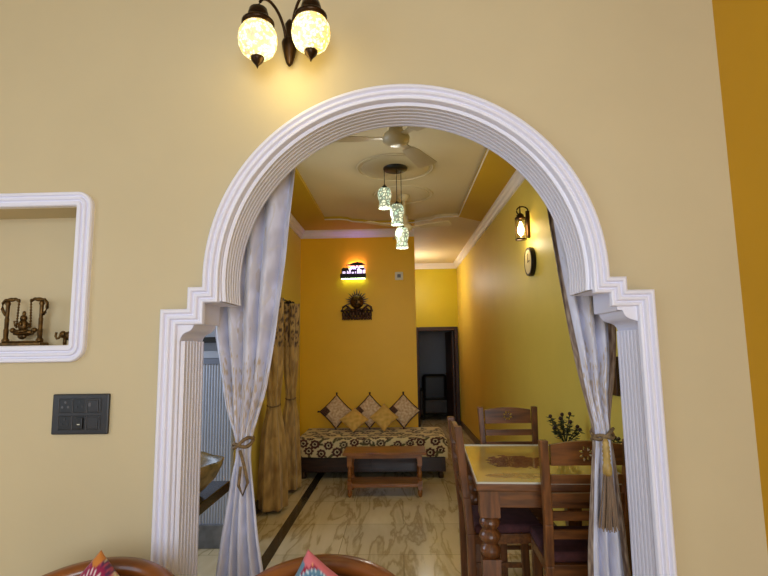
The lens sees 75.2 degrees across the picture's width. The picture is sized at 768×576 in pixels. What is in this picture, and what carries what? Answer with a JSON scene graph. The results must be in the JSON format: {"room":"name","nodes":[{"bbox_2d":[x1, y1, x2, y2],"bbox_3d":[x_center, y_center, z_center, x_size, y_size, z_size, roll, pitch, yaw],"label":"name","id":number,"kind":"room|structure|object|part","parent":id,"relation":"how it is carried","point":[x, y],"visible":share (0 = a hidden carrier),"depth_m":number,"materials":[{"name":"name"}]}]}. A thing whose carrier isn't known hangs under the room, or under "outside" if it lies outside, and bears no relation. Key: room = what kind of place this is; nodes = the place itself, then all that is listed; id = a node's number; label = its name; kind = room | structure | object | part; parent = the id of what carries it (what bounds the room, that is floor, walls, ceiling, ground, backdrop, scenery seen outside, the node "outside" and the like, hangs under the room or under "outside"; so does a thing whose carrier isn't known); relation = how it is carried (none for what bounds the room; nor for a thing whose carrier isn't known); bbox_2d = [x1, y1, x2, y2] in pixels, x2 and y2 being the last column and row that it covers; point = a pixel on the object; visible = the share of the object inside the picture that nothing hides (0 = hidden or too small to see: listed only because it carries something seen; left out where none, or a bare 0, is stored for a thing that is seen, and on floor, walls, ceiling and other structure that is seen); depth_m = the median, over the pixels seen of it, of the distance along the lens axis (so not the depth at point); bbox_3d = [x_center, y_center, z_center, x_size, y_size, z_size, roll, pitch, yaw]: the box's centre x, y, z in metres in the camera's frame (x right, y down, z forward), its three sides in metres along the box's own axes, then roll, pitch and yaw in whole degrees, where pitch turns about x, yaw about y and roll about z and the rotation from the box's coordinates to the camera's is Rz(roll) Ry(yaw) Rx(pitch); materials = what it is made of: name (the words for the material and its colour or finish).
{"room":"living room","nodes":[
{"label":"living room","id":0,"kind":"room"},
{"bbox_2d":[204,330,217,350],"bbox_3d":[-1.891,0.343,3.861,1.478,3.100,0.045,-1,-7,2],"label":"wall","id":1,"kind":"structure","parent":0,"point":[207,346],"depth_m":3.81,"materials":[{"name":"grey paint"}]},
{"bbox_2d":[203,337,215,342],"bbox_3d":[-1.832,0.399,3.744,1.300,0.040,0.170,-1,-7,2],"label":"wall shelf","id":2,"kind":"object","parent":1,"relation":"attached to","point":[206,339],"visible":0.02,"depth_m":3.64,"materials":[{"name":"black plastic"}]},
{"bbox_2d":[234,226,300,500],"bbox_3d":[-1.224,0.487,5.138,0.230,3.100,2.565,-1,-7,2],"label":"wall","id":3,"kind":"structure","parent":0,"point":[291,284],"depth_m":5.77,"materials":[{"name":"yellow paint"}]},
{"bbox_2d":[255,500,259,514],"bbox_3d":[-1.083,1.968,4.922,0.019,0.105,2.550,-1,-7,2],"label":"baseboard","id":4,"kind":"structure","parent":3,"relation":"attached to","point":[256,501],"depth_m":4.30,"materials":[{"name":"stone"}]},
{"bbox_2d":[289,213,304,238],"bbox_3d":[-1.096,-0.843,5.256,0.066,0.096,2.560,-1,-7,2],"label":"trim","id":5,"kind":"structure","parent":3,"relation":"attached to","point":[294,225],"depth_m":6.06,"materials":[{"name":"white paint"}]},
{"bbox_2d":[300,236,417,435],"bbox_3d":[-0.286,0.783,7.705,1.480,3.100,2.740,-1,-7,2],"label":"wall","id":6,"kind":"structure","parent":0,"point":[353,359],"depth_m":6.36,"materials":[{"name":"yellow paint"}]},
{"bbox_2d":[340,262,365,278],"bbox_3d":[-0.396,-0.224,6.415,0.330,0.217,0.058,-1,-7,2],"label":"lamp","id":7,"kind":"object","parent":6,"relation":"attached to","point":[357,271],"visible":1,"depth_m":6.39,"materials":[{"name":"white"}]},
{"bbox_2d":[343,266,364,273],"bbox_3d":[-0.395,-0.207,6.433,0.310,0.145,0.020,-1,-7,2],"label":"diffuser","id":8,"kind":"object","parent":7,"relation":"attached to","point":[358,270],"depth_m":6.42,"materials":[{"name":"white"}]},
{"bbox_2d":[341,291,372,319],"bbox_3d":[-0.347,0.203,6.352,0.416,0.411,0.086,-1,-7,2],"label":"sculpture","id":9,"kind":"object","parent":6,"relation":"attached to","point":[356,301],"visible":1,"depth_m":6.34,"materials":[{"name":"gold metal"}]},
{"bbox_3d":[-0.347,0.109,6.394,0.300,0.213,0.018,-1,-7,2],"label":"ray crown","id":10,"kind":"part","parent":9,"relation":"part of","materials":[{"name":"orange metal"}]},
{"bbox_2d":[302,228,413,238],"bbox_3d":[-0.350,-0.708,6.472,1.480,0.096,0.066,-1,-7,2],"label":"trim","id":11,"kind":"structure","parent":6,"relation":"attached to","point":[350,233],"depth_m":6.47,"materials":[{"name":"white paint"}]},
{"bbox_2d":[395,272,402,279],"bbox_3d":[0.193,-0.155,6.413,0.104,0.104,0.017,-1,-7,2],"label":"wall switch","id":12,"kind":"object","parent":6,"relation":"attached to","point":[398,275],"visible":1,"depth_m":6.41,"materials":[{"name":"white plastic"}]},
{"bbox_2d":[197,414,544,575],"bbox_3d":[-0.535,1.989,4.313,4.600,0.100,15.000,-1,-7,2],"label":"floor","id":13,"kind":"structure","parent":0,"point":[405,533],"depth_m":3.98,"materials":[{"name":"tile"}]},
{"bbox_2d":[42,557,173,575],"bbox_3d":[-0.778,1.161,1.175,0.556,0.800,0.540,-1,-7,2],"label":"barrel chair","id":14,"kind":"object","parent":13,"relation":"on","point":[124,566],"visible":0.77,"depth_m":1.43,"materials":[{"name":"brown wood"}]},
{"bbox_2d":[79,550,118,575],"bbox_3d":[-0.752,0.902,1.276,0.420,0.420,0.139,0,-7,-7],"label":"cushion","id":15,"kind":"object","parent":14,"relation":"on","point":[100,565],"visible":1,"depth_m":1.30,"materials":[{"name":"fabric"}]},
{"bbox_2d":[199,481,229,515],"bbox_3d":[-1.425,1.279,2.079,1.420,0.800,0.430,-1,-7,2],"label":"countertop","id":16,"kind":"structure","parent":13,"relation":"on","point":[215,490],"depth_m":2.14,"materials":[{"name":"black stone"}]},
{"bbox_2d":[200,452,223,491],"bbox_3d":[-0.874,0.795,2.084,0.394,0.147,0.394,-1,-7,2],"label":"stone basin","id":17,"kind":"object","parent":16,"relation":"in","point":[210,465],"visible":0.16,"depth_m":2.06,"materials":[{"name":"stone"}]},
{"bbox_2d":[198,351,233,548],"bbox_3d":[-1.805,1.178,3.695,1.391,1.400,0.080,-1,-7,2],"label":"wall","id":18,"kind":"structure","parent":13,"relation":"on","point":[217,435],"depth_m":3.67,"materials":[{"name":"paint"}]},
{"bbox_3d":[-1.809,0.510,3.776,1.380,0.055,0.080,-1,-7,2],"label":"rail","id":19,"kind":"part","parent":18,"relation":"part of","materials":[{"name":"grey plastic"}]},
{"bbox_3d":[-1.808,0.560,3.769,1.380,0.045,0.062,-1,-7,2],"label":"rail","id":20,"kind":"part","parent":18,"relation":"part of","materials":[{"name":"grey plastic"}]},
{"bbox_2d":[261,472,324,570],"bbox_3d":[-0.774,1.899,3.958,0.080,0.002,4.340,-1,-7,2],"label":"trim","id":21,"kind":"structure","parent":13,"relation":"in","point":[271,550],"depth_m":4.02,"materials":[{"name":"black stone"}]},
{"bbox_2d":[256,554,395,575],"bbox_3d":[-0.162,1.146,1.162,0.556,0.800,0.540,-1,-7,2],"label":"barrel chair","id":22,"kind":"object","parent":13,"relation":"on","point":[341,565],"visible":0.77,"depth_m":1.42,"materials":[{"name":"brown wood"}]},
{"bbox_2d":[295,550,337,575],"bbox_3d":[-0.154,0.888,1.261,0.411,0.411,0.136,-2,-7,8],"label":"cushion","id":23,"kind":"object","parent":22,"relation":"on","point":[311,565],"visible":1,"depth_m":1.29,"materials":[{"name":"fabric"}]},
{"bbox_2d":[300,427,447,478],"bbox_3d":[-0.115,1.891,5.768,1.637,0.432,0.768,-1,-7,2],"label":"bed","id":24,"kind":"object","parent":13,"relation":"on","point":[322,449],"visible":0.89,"depth_m":5.42,"materials":[{"name":"fabric"}]},
{"bbox_3d":[-0.880,2.048,5.465,0.068,0.070,0.068,-1,-7,2],"label":"leg","id":25,"kind":"part","parent":24,"relation":"part of","materials":[{"name":"brown wood"}]},
{"bbox_2d":[318,392,350,429],"bbox_3d":[-0.585,1.515,6.120,0.454,0.453,0.136,0,-7,-11],"label":"cushion","id":26,"kind":"object","parent":24,"relation":"on","point":[336,408],"visible":0.9,"depth_m":6.08,"materials":[{"name":"fabric"}]},
{"bbox_3d":[-0.519,1.915,5.415,0.750,0.130,0.008,-1,-7,2],"label":"drawer","id":27,"kind":"part","parent":24,"relation":"part of","materials":[{"name":"brown wood"}]},
{"bbox_2d":[340,408,368,431],"bbox_3d":[-0.355,1.560,5.915,0.290,0.254,0.202,-6,-9,36],"label":"cushion","id":28,"kind":"object","parent":24,"relation":"on","point":[354,419],"visible":1,"depth_m":5.88,"materials":[{"name":"fabric"}]},
{"bbox_2d":[356,392,380,428],"bbox_3d":[-0.175,1.508,6.107,0.454,0.453,0.136,0,-7,-11],"label":"cushion","id":29,"kind":"object","parent":24,"relation":"on","point":[369,406],"visible":0.66,"depth_m":6.08,"materials":[{"name":"fabric"}]},
{"bbox_2d":[300,427,447,458],"bbox_3d":[-0.117,1.790,5.778,1.637,0.228,0.763,-1,-7,2],"label":"bedspread","id":30,"kind":"object","parent":24,"relation":"on","point":[316,443],"depth_m":5.43,"materials":[{"name":"fabric"}]},
{"bbox_2d":[369,404,397,430],"bbox_3d":[-0.001,1.530,5.908,0.316,0.300,0.174,-5,-8,28],"label":"cushion","id":31,"kind":"object","parent":24,"relation":"on","point":[383,416],"visible":1,"depth_m":5.87,"materials":[{"name":"fabric"}]},
{"bbox_2d":[389,392,422,428],"bbox_3d":[0.239,1.500,6.095,0.454,0.453,0.136,0,-7,-11],"label":"cushion","id":32,"kind":"object","parent":24,"relation":"on","point":[403,407],"visible":0.96,"depth_m":6.06,"materials":[{"name":"fabric"}]},
{"bbox_3d":[0.251,1.901,5.392,0.750,0.130,0.008,-1,-7,2],"label":"drawer","id":33,"kind":"part","parent":24,"relation":"part of","materials":[{"name":"brown wood"}]},
{"bbox_3d":[0.619,2.020,5.421,0.068,0.070,0.068,-1,-7,2],"label":"leg","id":34,"kind":"part","parent":24,"relation":"part of","materials":[{"name":"brown wood"}]},
{"bbox_2d":[342,446,425,497],"bbox_3d":[0.011,1.792,4.883,0.800,0.413,0.340,-1,-7,2],"label":"coffee table","id":35,"kind":"object","parent":13,"relation":"on","point":[352,452],"visible":1,"depth_m":4.77,"materials":[{"name":"brown wood"}]},
{"bbox_3d":[-0.328,1.795,4.763,0.044,0.387,0.044,-1,-7,2],"label":"leg","id":36,"kind":"part","parent":35,"relation":"part of","materials":[{"name":"brown wood"}]},
{"bbox_3d":[-0.320,1.826,5.021,0.044,0.387,0.044,-1,-7,2],"label":"leg","id":37,"kind":"part","parent":35,"relation":"part of","materials":[{"name":"brown wood"}]},
{"bbox_2d":[352,477,417,487],"bbox_3d":[0.012,1.895,4.871,0.670,0.033,0.260,-1,-7,2],"label":"shelf","id":38,"kind":"object","parent":35,"relation":"attached to","point":[357,482],"depth_m":4.80,"materials":[{"name":"brown wood"}]},
{"bbox_3d":[0.341,1.783,4.743,0.044,0.387,0.044,-1,-7,2],"label":"leg","id":39,"kind":"part","parent":35,"relation":"part of","materials":[{"name":"brown wood"}]},
{"bbox_2d":[420,374,446,419],"bbox_3d":[1.029,2.169,10.000,0.700,0.860,0.570,-1,-7,2],"label":"armchair","id":40,"kind":"object","parent":13,"relation":"on","point":[433,392],"visible":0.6,"depth_m":10.10,"materials":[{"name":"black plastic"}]},
{"bbox_3d":[0.740,2.282,9.981,0.120,0.520,0.540,-1,-7,2],"label":"armrest","id":41,"kind":"part","parent":40,"relation":"part of","materials":[{"name":"black plastic"}]},
{"bbox_3d":[1.033,2.043,10.211,0.500,0.560,0.180,-1,-7,2],"label":"backrest","id":42,"kind":"part","parent":40,"relation":"part of","materials":[{"name":"black plastic"}]},
{"bbox_3d":[1.031,2.346,9.963,0.520,0.300,0.500,-1,-7,2],"label":"seat","id":43,"kind":"part","parent":40,"relation":"part of","materials":[{"name":"black plastic"}]},
{"bbox_2d":[447,416,542,575],"bbox_3d":[0.607,1.238,2.759,0.451,0.985,0.407,-1,-7,2],"label":"dining chair","id":44,"kind":"object","parent":13,"relation":"on","point":[515,523],"visible":0.87,"depth_m":2.62,"materials":[{"name":"brown wood"}]},
{"bbox_3d":[0.402,0.810,2.817,0.034,0.106,0.312,-1,-7,2],"label":"rail","id":45,"kind":"part","parent":44,"relation":"part of","materials":[{"name":"brown wood"}]},
{"bbox_3d":[0.436,1.263,2.942,0.097,0.985,0.050,-1,-7,2],"label":"post","id":46,"kind":"part","parent":44,"relation":"part of","materials":[{"name":"brown wood"}]},
{"bbox_3d":[0.424,1.220,2.587,0.097,0.985,0.050,-1,-7,2],"label":"post","id":47,"kind":"part","parent":44,"relation":"part of","materials":[{"name":"brown wood"}]},
{"bbox_3d":[0.644,1.319,2.748,0.350,0.050,0.352,-1,-7,2],"label":"seat frame","id":48,"kind":"part","parent":44,"relation":"part of","materials":[{"name":"brown wood"}]},
{"bbox_3d":[0.655,1.271,2.754,0.355,0.046,0.358,-1,-7,2],"label":"seat","id":49,"kind":"part","parent":44,"relation":"part of","materials":[{"name":"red fabric"}]},
{"bbox_3d":[0.807,1.529,2.859,0.045,0.425,0.042,-1,-7,2],"label":"leg","id":50,"kind":"part","parent":44,"relation":"part of","materials":[{"name":"brown wood"}]},
{"bbox_2d":[477,406,553,575],"bbox_3d":[0.855,1.288,3.204,0.407,0.985,0.451,-1,-7,2],"label":"dining chair","id":51,"kind":"object","parent":13,"relation":"on","point":[493,415],"visible":0.28,"depth_m":3.42,"materials":[{"name":"brown wood"}]},
{"bbox_3d":[0.682,1.313,3.385,0.050,0.985,0.097,-1,-7,2],"label":"post","id":52,"kind":"part","parent":51,"relation":"part of","materials":[{"name":"brown wood"}]},
{"bbox_3d":[0.713,1.546,2.984,0.042,0.425,0.045,-1,-7,2],"label":"leg","id":53,"kind":"part","parent":51,"relation":"part of","materials":[{"name":"brown wood"}]},
{"bbox_3d":[0.855,0.880,3.454,0.312,0.106,0.034,-1,-7,2],"label":"rail","id":54,"kind":"part","parent":51,"relation":"part of","materials":[{"name":"brown wood"}]},
{"bbox_3d":[1.039,1.306,3.374,0.050,0.985,0.097,-1,-7,2],"label":"post","id":55,"kind":"part","parent":51,"relation":"part of","materials":[{"name":"brown wood"}]},
{"bbox_3d":[0.855,1.366,3.159,0.352,0.050,0.350,-1,-7,2],"label":"seat frame","id":56,"kind":"part","parent":51,"relation":"part of","materials":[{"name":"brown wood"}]},
{"bbox_2d":[464,444,621,575],"bbox_3d":[0.827,1.330,2.686,0.710,0.778,0.910,-1,-7,5],"label":"dining table","id":57,"kind":"object","parent":13,"relation":"on","point":[499,475],"visible":0.54,"depth_m":2.34,"materials":[{"name":"brown wood"}]},
{"bbox_3d":[0.568,1.406,3.099,0.100,0.735,0.099,-1,-7,5],"label":"leg","id":58,"kind":"part","parent":57,"relation":"part of","materials":[{"name":"brown wood"}]},
{"bbox_3d":[0.499,1.312,2.317,0.100,0.735,0.099,-1,-7,5],"label":"leg","id":59,"kind":"part","parent":57,"relation":"part of","materials":[{"name":"brown wood"}]},
{"bbox_2d":[547,412,584,441],"bbox_3d":[1.068,0.856,2.947,0.198,0.227,0.193,-1,-7,2],"label":"potted plant","id":60,"kind":"object","parent":57,"relation":"on","point":[567,430],"visible":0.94,"depth_m":2.93,"materials":[{"name":"green plant"}]},
{"bbox_3d":[1.067,0.844,2.951,0.154,0.171,0.148,-1,-7,2],"label":"stem","id":61,"kind":"part","parent":60,"relation":"part of","materials":[{"name":"green plant"}]},
{"bbox_3d":[1.156,1.391,3.049,0.100,0.735,0.099,-1,-7,5],"label":"leg","id":62,"kind":"part","parent":57,"relation":"part of","materials":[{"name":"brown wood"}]},
{"bbox_2d":[612,436,621,442],"bbox_3d":[1.114,0.822,2.483,0.148,0.181,0.152,-4,-8,27],"label":"potted plant","id":63,"kind":"object","parent":57,"relation":"on","point":[617,439],"visible":0.1,"depth_m":2.49,"materials":[{"name":"green plant"}]},
{"bbox_2d":[530,439,632,575],"bbox_3d":[0.904,1.185,2.353,0.407,0.985,0.451,-1,-7,2],"label":"dining chair","id":64,"kind":"object","parent":13,"relation":"on","point":[561,550],"visible":0.73,"depth_m":2.20,"materials":[{"name":"brown wood"}]},
{"bbox_3d":[0.775,1.488,2.514,0.042,0.425,0.045,-1,-7,2],"label":"leg","id":65,"kind":"part","parent":64,"relation":"part of","materials":[{"name":"brown wood"}]},
{"bbox_3d":[0.720,1.167,2.182,0.050,0.985,0.097,-1,-7,2],"label":"post","id":66,"kind":"part","parent":64,"relation":"part of","materials":[{"name":"brown wood"}]},
{"bbox_3d":[0.907,1.271,2.378,0.352,0.050,0.350,-1,-7,2],"label":"seat frame","id":67,"kind":"part","parent":64,"relation":"part of","materials":[{"name":"brown wood"}]},
{"bbox_3d":[0.906,1.224,2.396,0.358,0.046,0.355,-1,-7,2],"label":"seat","id":68,"kind":"part","parent":64,"relation":"part of","materials":[{"name":"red fabric"}]},
{"bbox_3d":[0.892,0.729,2.207,0.312,0.106,0.034,-1,-7,2],"label":"rail","id":69,"kind":"part","parent":64,"relation":"part of","materials":[{"name":"brown wood"}]},
{"bbox_3d":[1.078,1.160,2.171,0.050,0.985,0.097,-1,-7,2],"label":"post","id":70,"kind":"part","parent":64,"relation":"part of","materials":[{"name":"brown wood"}]},
{"bbox_2d":[0,0,767,575],"bbox_3d":[-0.848,0.087,1.871,4.190,3.100,0.180,-1,-7,2],"label":"wall","id":71,"kind":"structure","parent":0,"point":[150,110],"depth_m":1.82,"materials":[{"name":"beige paint"}]},
{"bbox_2d":[0,218,75,344],"bbox_3d":[-1.425,-0.021,1.976,0.674,0.542,0.055,-1,-7,2],"label":"wall niche","id":72,"kind":"object","parent":71,"relation":"attached to","point":[37,255],"visible":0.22,"depth_m":1.95,"materials":[{"name":"beige paint"}]},
{"bbox_2d":[0,297,48,345],"bbox_3d":[-1.348,0.125,1.866,0.183,0.181,0.050,-1,-7,2],"label":"swing","id":73,"kind":"object","parent":72,"relation":"in","point":[23,331],"visible":0.99,"depth_m":1.86,"materials":[{"name":"metal"}]},
{"bbox_3d":[-1.413,0.127,1.869,0.026,0.156,0.025,-1,-7,2],"label":"post","id":74,"kind":"part","parent":73,"relation":"part of","materials":[{"name":"gold metal"}]},
{"bbox_3d":[-1.373,0.099,1.871,0.011,0.106,0.008,-1,-7,2],"label":"chain","id":75,"kind":"part","parent":73,"relation":"part of","materials":[{"name":"gold metal"}]},
{"bbox_3d":[-1.323,0.098,1.870,0.011,0.106,0.008,-1,-7,2],"label":"chain","id":76,"kind":"part","parent":73,"relation":"part of","materials":[{"name":"gold metal"}]},
{"bbox_3d":[-1.283,0.125,1.865,0.026,0.156,0.025,-1,-7,2],"label":"post","id":77,"kind":"part","parent":73,"relation":"part of","materials":[{"name":"gold metal"}]},
{"bbox_2d":[54,331,68,344],"bbox_3d":[-1.177,0.185,1.851,0.094,0.054,0.033,-1,-7,2],"label":"elephant figurine","id":78,"kind":"object","parent":72,"relation":"in","point":[65,335],"visible":0.66,"depth_m":1.84,"materials":[{"name":"gold metal"}]},
{"bbox_2d":[0,192,94,362],"bbox_3d":[-1.431,-0.040,1.807,0.744,0.618,0.034,-1,-7,2],"label":"trim","id":79,"kind":"structure","parent":71,"relation":"attached to","point":[76,348],"depth_m":1.78,"materials":[{"name":"white paint"}]},
{"bbox_2d":[51,393,110,434],"bbox_3d":[-1.056,0.438,1.734,0.200,0.138,0.022,-1,-7,2],"label":"switch panel","id":80,"kind":"object","parent":71,"relation":"attached to","point":[72,414],"visible":1,"depth_m":1.73,"materials":[{"name":"grey plastic"}]},
{"bbox_2d":[214,168,294,575],"bbox_3d":[-0.546,0.432,2.000,0.519,2.408,0.151,-2,-7,8],"label":"curtain","id":81,"kind":"object","parent":71,"relation":"hanging from","point":[245,334],"visible":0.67,"depth_m":2.02,"materials":[{"name":"fabric"}]},
{"bbox_2d":[238,0,329,68],"bbox_3d":[-0.344,-0.898,1.773,0.319,0.294,0.217,-1,-7,2],"label":"wall sconce","id":82,"kind":"object","parent":71,"relation":"attached to","point":[308,31],"visible":1,"depth_m":1.69,"materials":[{"name":"glass"}]},
{"bbox_3d":[-0.437,-0.854,1.729,0.134,0.126,0.134,-1,-7,2],"label":"lamp shade","id":83,"kind":"part","parent":82,"relation":"part of","materials":[{"name":"white"}]},
{"bbox_3d":[-0.396,-0.970,1.791,0.023,0.111,0.138,-6,-9,36],"label":"arm","id":84,"kind":"part","parent":82,"relation":"part of","materials":[{"name":"brown metal"}]},
{"bbox_3d":[-0.350,-0.910,1.852,0.060,0.186,0.063,-1,-7,2],"label":"plate","id":85,"kind":"part","parent":82,"relation":"part of","materials":[{"name":"brown metal"}]},
{"bbox_3d":[-0.302,-0.980,1.789,0.024,0.128,0.148,5,-9,-38],"label":"arm","id":86,"kind":"part","parent":82,"relation":"part of","materials":[{"name":"brown metal"}]},
{"bbox_3d":[-0.253,-0.875,1.726,0.134,0.126,0.134,-1,-7,2],"label":"lamp shade","id":87,"kind":"part","parent":82,"relation":"part of","materials":[{"name":"white"}]},
{"bbox_2d":[150,84,676,575],"bbox_3d":[0.078,0.438,1.781,1.706,2.356,0.224,-1,-7,2],"label":"trim","id":88,"kind":"structure","parent":71,"relation":"attached to","point":[182,332],"depth_m":1.78,"materials":[{"name":"white paint"}]},
{"bbox_2d":[547,208,630,575],"bbox_3d":[0.802,0.406,1.952,0.396,2.408,0.162,0,-7,-3],"label":"curtain","id":89,"kind":"object","parent":71,"relation":"hanging from","point":[593,339],"visible":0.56,"depth_m":1.95,"materials":[{"name":"fabric"}]},
{"bbox_2d":[290,126,515,263],"bbox_3d":[0.054,-0.936,5.729,2.800,0.170,7.250,-1,-7,2],"label":"ceiling","id":90,"kind":"structure","parent":0,"point":[331,175],"depth_m":4.92,"materials":[{"name":"beige paint"}]},
{"bbox_2d":[335,126,436,167],"bbox_3d":[0.114,-1.020,3.028,0.895,0.388,0.777,-4,-8,28],"label":"ceiling fan","id":91,"kind":"object","parent":90,"relation":"hanging from","point":[395,137],"visible":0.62,"depth_m":2.92,"materials":[{"name":"beige metal"}]},
{"bbox_3d":[-0.251,-0.869,2.911,0.325,0.020,0.132,-1,-7,-2],"label":"blade","id":92,"kind":"part","parent":91,"relation":"part of","materials":[{"name":"metal"}]},
{"bbox_3d":[0.071,-0.921,2.930,0.160,0.168,0.160,-4,-8,28],"label":"motor","id":93,"kind":"part","parent":91,"relation":"part of","materials":[{"name":"beige metal"}]},
{"bbox_3d":[0.243,-0.907,2.654,0.132,0.020,0.325,3,-8,-32],"label":"blade","id":94,"kind":"part","parent":91,"relation":"part of","materials":[{"name":"metal"}]},
{"bbox_3d":[0.222,-0.840,3.208,0.132,0.020,0.325,-4,-8,28],"label":"blade","id":95,"kind":"part","parent":91,"relation":"part of","materials":[{"name":"metal"}]},
{"bbox_2d":[378,164,408,248],"bbox_3d":[0.086,-0.697,4.318,0.251,0.709,0.218,-3,-7,21],"label":"pendant lamp","id":96,"kind":"object","parent":90,"relation":"hanging from","point":[384,193],"visible":1,"depth_m":4.26,"materials":[{"name":"glass glass"},{"name":"black metal"}]},
{"bbox_3d":[0.005,-0.774,4.305,0.120,0.181,0.120,-1,-7,2],"label":"lamp shade","id":97,"kind":"part","parent":96,"relation":"part of","materials":[{"name":"grey"}]},
{"bbox_3d":[0.108,-0.886,4.305,0.006,0.298,0.007,-1,-7,2],"label":"cord","id":98,"kind":"part","parent":96,"relation":"part of","materials":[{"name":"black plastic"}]},
{"bbox_3d":[0.112,-0.629,4.274,0.120,0.181,0.120,-1,-7,2],"label":"lamp shade","id":99,"kind":"part","parent":96,"relation":"part of","materials":[{"name":"grey"}]},
{"bbox_3d":[0.156,-0.433,4.310,0.120,0.181,0.120,-1,-7,2],"label":"lamp shade","id":100,"kind":"part","parent":96,"relation":"part of","materials":[{"name":"grey"}]},
{"bbox_2d":[356,153,433,181],"bbox_3d":[0.099,-1.053,4.376,0.682,0.019,0.682,-1,-7,2],"label":"trim","id":101,"kind":"structure","parent":90,"relation":"attached to","point":[373,167],"depth_m":4.36,"materials":[{"name":"beige paint"}]},
{"bbox_2d":[373,185,432,203],"bbox_3d":[0.196,-0.961,5.148,0.622,0.019,0.622,-1,-7,2],"label":"trim","id":102,"kind":"structure","parent":90,"relation":"attached to","point":[416,193],"depth_m":5.08,"materials":[{"name":"beige paint"}]},
{"bbox_2d":[324,149,488,223],"bbox_3d":[0.033,-1.043,4.145,1.597,0.012,4.074,-1,-7,2],"label":"trim","id":103,"kind":"structure","parent":90,"relation":"attached to","point":[488,149],"depth_m":5.90,"materials":[{"name":"white paint"}]},
{"bbox_2d":[362,194,451,238],"bbox_3d":[0.297,-0.775,5.086,0.777,0.388,0.895,-4,-8,24],"label":"ceiling fan","id":104,"kind":"object","parent":90,"relation":"hanging from","point":[405,197],"visible":0.56,"depth_m":5.03,"materials":[{"name":"beige metal"}]},
{"bbox_3d":[-0.049,-0.630,4.916,0.325,0.020,0.132,4,-9,-36],"label":"blade","id":105,"kind":"part","parent":104,"relation":"part of","materials":[{"name":"metal"}]},
{"bbox_3d":[0.210,-0.659,5.111,0.160,0.168,0.160,-4,-8,24],"label":"motor","id":106,"kind":"part","parent":104,"relation":"part of","materials":[{"name":"beige metal"}]},
{"bbox_3d":[0.506,-0.631,4.976,0.325,0.020,0.132,-4,-8,24],"label":"blade","id":107,"kind":"part","parent":104,"relation":"part of","materials":[{"name":"metal"}]},
{"bbox_2d":[418,331,449,387],"bbox_3d":[1.149,1.391,10.830,1.600,2.600,0.100,-1,-7,2],"label":"wall","id":108,"kind":"structure","parent":0,"point":[432,353],"depth_m":10.78,"materials":[{"name":"grey paint"}]},
{"bbox_2d":[415,269,460,411],"bbox_3d":[0.964,0.932,9.088,1.050,3.100,0.120,-1,-7,2],"label":"wall","id":109,"kind":"structure","parent":0,"point":[435,289],"depth_m":9.12,"materials":[{"name":"yellow paint"}]},
{"bbox_2d":[415,263,455,268],"bbox_3d":[0.904,-0.402,9.156,0.855,0.096,0.066,-1,-7,2],"label":"trim","id":110,"kind":"structure","parent":109,"relation":"attached to","point":[422,265],"depth_m":9.15,"materials":[{"name":"white paint"}]},
{"bbox_2d":[416,327,460,426],"bbox_3d":[0.968,1.628,9.303,0.780,1.770,0.774,-1,-7,2],"label":"door","id":111,"kind":"structure","parent":109,"relation":"in","point":[451,338],"depth_m":9.02,"materials":[{"name":"brown wood"}]},
{"bbox_2d":[457,179,623,525],"bbox_3d":[1.408,0.500,5.563,0.337,3.100,7.350,-1,-7,2],"label":"wall","id":112,"kind":"structure","parent":0,"point":[515,347],"depth_m":4.65,"materials":[{"name":"yellow paint"}]},
{"bbox_2d":[453,170,524,268],"bbox_3d":[1.218,-0.832,5.629,0.066,0.096,7.151,-1,-7,1],"label":"trim","id":113,"kind":"structure","parent":112,"relation":"attached to","point":[517,179],"depth_m":5.51,"materials":[{"name":"white paint"}]},
{"bbox_2d":[461,421,556,525],"bbox_3d":[1.290,1.977,5.293,0.024,0.105,7.140,-1,-7,1],"label":"baseboard","id":114,"kind":"structure","parent":112,"relation":"attached to","point":[465,428],"depth_m":7.69,"materials":[{"name":"wood"}]},
{"bbox_2d":[515,206,530,240],"bbox_3d":[1.172,-0.549,4.210,0.137,0.295,0.096,-1,-7,2],"label":"wall lantern","id":115,"kind":"object","parent":112,"relation":"attached to","point":[519,216],"visible":0.99,"depth_m":4.19,"materials":[{"name":"brown metal"}]},
{"bbox_3d":[1.152,-0.497,4.205,0.052,0.120,0.051,-1,-7,2],"label":"bulb","id":116,"kind":"part","parent":115,"relation":"part of","materials":[{"name":"white"}]},
{"bbox_3d":[1.218,-0.538,4.208,0.044,0.240,0.043,-1,-7,2],"label":"plate","id":117,"kind":"part","parent":115,"relation":"part of","materials":[{"name":"brown metal"}]},
{"bbox_2d":[524,247,535,275],"bbox_3d":[1.210,-0.218,4.139,0.040,0.244,0.244,-1,-7,2],"label":"wall clock","id":118,"kind":"object","parent":112,"relation":"attached to","point":[530,255],"visible":1,"depth_m":4.08,"materials":[{"name":"black metal"}]},
{"bbox_2d":[613,356,620,395],"bbox_3d":[1.200,0.459,2.617,0.025,0.200,0.140,-1,-7,2],"label":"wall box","id":119,"kind":"object","parent":112,"relation":"attached to","point":[616,389],"visible":0.19,"depth_m":2.55,"materials":[{"name":"brown wood"}]},
{"bbox_2d":[712,0,767,550],"bbox_3d":[1.208,-0.243,-0.614,0.099,3.100,4.800,-1,-7,2],"label":"wall","id":120,"kind":"structure","parent":0,"point":[741,26],"depth_m":1.67,"materials":[{"name":"paint"}]},
{"bbox_3d":[-1.050,0.111,4.908,0.143,0.048,1.007,-1,-7,2],"label":"curtain rod","id":121,"kind":"object","parent":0,"visible":0},
{"bbox_2d":[257,298,287,511],"bbox_3d":[-0.993,0.991,4.498,0.268,1.880,0.297,-1,-7,2],"label":"window curtain","id":122,"kind":"object","parent":121,"relation":"hanging from","point":[272,492],"visible":0.84,"depth_m":4.40,"materials":[{"name":"fabric"}]},
{"bbox_2d":[283,300,301,490],"bbox_3d":[-0.954,1.063,5.103,0.221,1.880,0.245,-1,-7,2],"label":"window curtain","id":123,"kind":"object","parent":121,"relation":"hanging from","point":[291,310],"visible":0.84,"depth_m":5.06,"materials":[{"name":"fabric"}]}
]}

